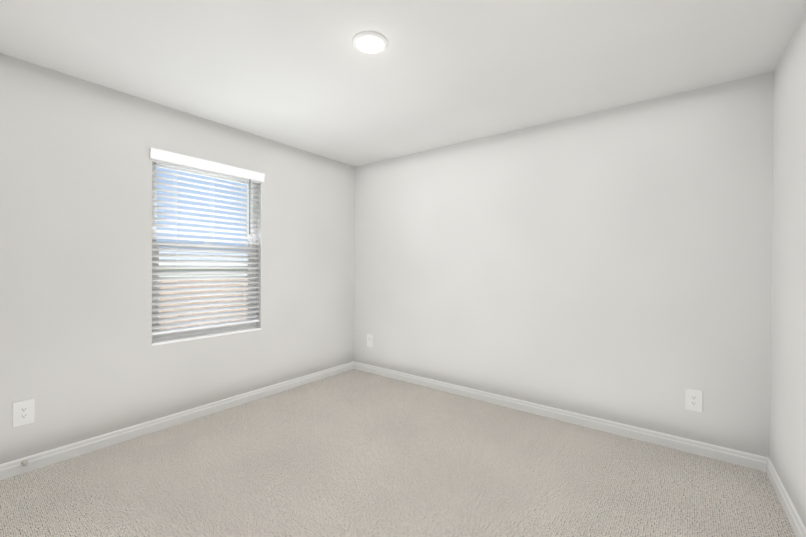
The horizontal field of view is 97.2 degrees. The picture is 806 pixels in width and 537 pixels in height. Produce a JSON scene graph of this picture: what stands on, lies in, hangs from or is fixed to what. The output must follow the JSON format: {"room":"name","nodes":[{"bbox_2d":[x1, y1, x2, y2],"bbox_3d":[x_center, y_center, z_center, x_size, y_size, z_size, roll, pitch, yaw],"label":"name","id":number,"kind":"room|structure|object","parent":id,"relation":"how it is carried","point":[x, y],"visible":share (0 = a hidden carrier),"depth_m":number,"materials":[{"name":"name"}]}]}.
{"room":"empty bedroom","nodes":[
{"label":"empty bedroom","id":0,"kind":"room"},
{"bbox_2d":[0,53,354,463],"bbox_3d":[-1.858,-0.009,2.757,0.160,2.440,4.000,1,0,37],"label":"wall","id":1,"kind":"structure","parent":0,"point":[82,358],"depth_m":2.47,"materials":[{"name":"paint"}]},
{"bbox_2d":[12,398,34,426],"bbox_3d":[-2.251,0.856,2.110,0.009,0.146,0.090,1,0,37],"label":"outlet","id":2,"kind":"object","parent":1,"relation":"attached to","point":[23,412],"visible":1,"depth_m":2.11,"materials":[{"name":"white plastic"}]},
{"bbox_2d":[0,362,351,479],"bbox_3d":[-1.796,1.168,2.711,0.015,0.086,4.000,1,0,37],"label":"baseboard","id":3,"kind":"structure","parent":1,"relation":"attached to","point":[82,447],"depth_m":2.60,"materials":[{"name":"white paint"}]},
{"bbox_2d":[21,460,27,465],"bbox_3d":[-2.233,1.151,2.098,0.036,0.027,0.027,1,0,37],"label":"doorstop","id":4,"kind":"object","parent":3,"relation":"attached to","point":[24,463],"visible":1,"depth_m":2.09,"materials":[{"name":"silver metal"}]},
{"bbox_2d":[152,163,256,341],"bbox_3d":[-1.682,-0.138,3.045,0.072,1.443,0.894,1,0,37],"label":"window","id":5,"kind":"structure","parent":1,"relation":"in","point":[173,335],"depth_m":3.02,"materials":[{"name":"white plastic"}]},
{"bbox_2d":[150,148,264,334],"bbox_3d":[-1.608,-0.194,2.988,0.093,1.381,0.910,1,0,37],"label":"window blinds","id":6,"kind":"object","parent":5,"relation":"attached to","point":[174,160],"visible":0.85,"depth_m":2.94,"materials":[{"name":"white plastic"}]},
{"bbox_2d":[152,327,260,345],"bbox_3d":[-1.624,0.565,3.001,0.079,0.018,0.874,1,0,37],"label":"window sill","id":7,"kind":"structure","parent":1,"relation":"attached to","point":[161,342],"depth_m":2.93,"materials":[{"name":"white stone"}]},
{"bbox_2d":[0,369,795,536],"bbox_3d":[-0.387,1.277,1.646,3.870,0.100,4.320,1,0,37],"label":"floor","id":8,"kind":"structure","parent":0,"point":[354,453],"depth_m":2.06,"materials":[{"name":"carpet"}]},
{"bbox_2d":[0,0,805,166],"bbox_3d":[-0.369,-1.283,1.632,3.870,0.140,4.320,1,0,37],"label":"ceiling","id":9,"kind":"structure","parent":0,"point":[306,75],"depth_m":2.04,"materials":[{"name":"paint"}]},
{"bbox_2d":[352,31,387,53],"bbox_3d":[-0.176,-1.207,1.910,0.192,0.013,0.192,1,0,37],"label":"recessed light","id":10,"kind":"object","parent":9,"relation":"in","point":[369,42],"visible":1,"depth_m":1.89,"materials":[{"name":"white glass"}]},
{"bbox_2d":[354,71,773,457],"bbox_3d":[0.876,0.007,3.298,3.870,2.440,0.160,1,0,37],"label":"wall","id":11,"kind":"structure","parent":0,"point":[614,264],"depth_m":2.73,"materials":[{"name":"paint"}]},
{"bbox_2d":[367,334,372,346],"bbox_3d":[-0.390,0.842,4.149,0.090,0.146,0.009,1,0,37],"label":"outlet","id":12,"kind":"object","parent":11,"relation":"attached to","point":[369,340],"visible":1,"depth_m":4.14,"materials":[{"name":"white plastic"}]},
{"bbox_2d":[352,361,763,470],"bbox_3d":[0.812,1.184,3.238,3.480,0.086,0.015,1,0,37],"label":"baseboard","id":13,"kind":"structure","parent":11,"relation":"attached to","point":[749,460],"depth_m":2.75,"materials":[{"name":"white paint"}]},
{"bbox_2d":[685,388,702,412],"bbox_3d":[1.949,0.882,2.381,0.090,0.146,0.009,1,0,37],"label":"outlet","id":14,"kind":"object","parent":11,"relation":"attached to","point":[693,399],"visible":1,"depth_m":2.38,"materials":[{"name":"white plastic"}]},
{"bbox_2d":[769,11,805,527],"bbox_3d":[1.102,0.023,0.520,0.160,2.440,4.000,1,0,37],"label":"wall","id":15,"kind":"structure","parent":0,"point":[787,447],"depth_m":1.83,"materials":[{"name":"paint"}]},
{"bbox_2d":[764,457,805,536],"bbox_3d":[1.024,1.199,0.579,0.015,0.086,4.000,1,0,37],"label":"baseboard","id":16,"kind":"structure","parent":15,"relation":"attached to","point":[797,525],"depth_m":1.82,"materials":[{"name":"white paint"}]},
{"label":"outside","id":17,"kind":"structure","parent":0,"visible":0},
{"bbox_3d":[-38.614,1.816,28.786,89.840,0.200,140.000,1,0,37],"label":"ground","id":18,"kind":"structure","parent":17,"visible":0},
{"bbox_2d":[159,279,246,329],"bbox_3d":[-4.869,1.146,7.070,0.145,1.842,54.049,1,0,37],"label":"fence","id":19,"kind":"object","parent":18,"relation":"on","point":[174,281],"depth_m":7.63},
{"bbox_2d":[159,251,247,281],"bbox_3d":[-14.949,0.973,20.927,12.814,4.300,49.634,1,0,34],"label":"house","id":20,"kind":"structure","parent":18,"relation":"on","point":[196,264],"depth_m":18.66,"materials":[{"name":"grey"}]}
]}

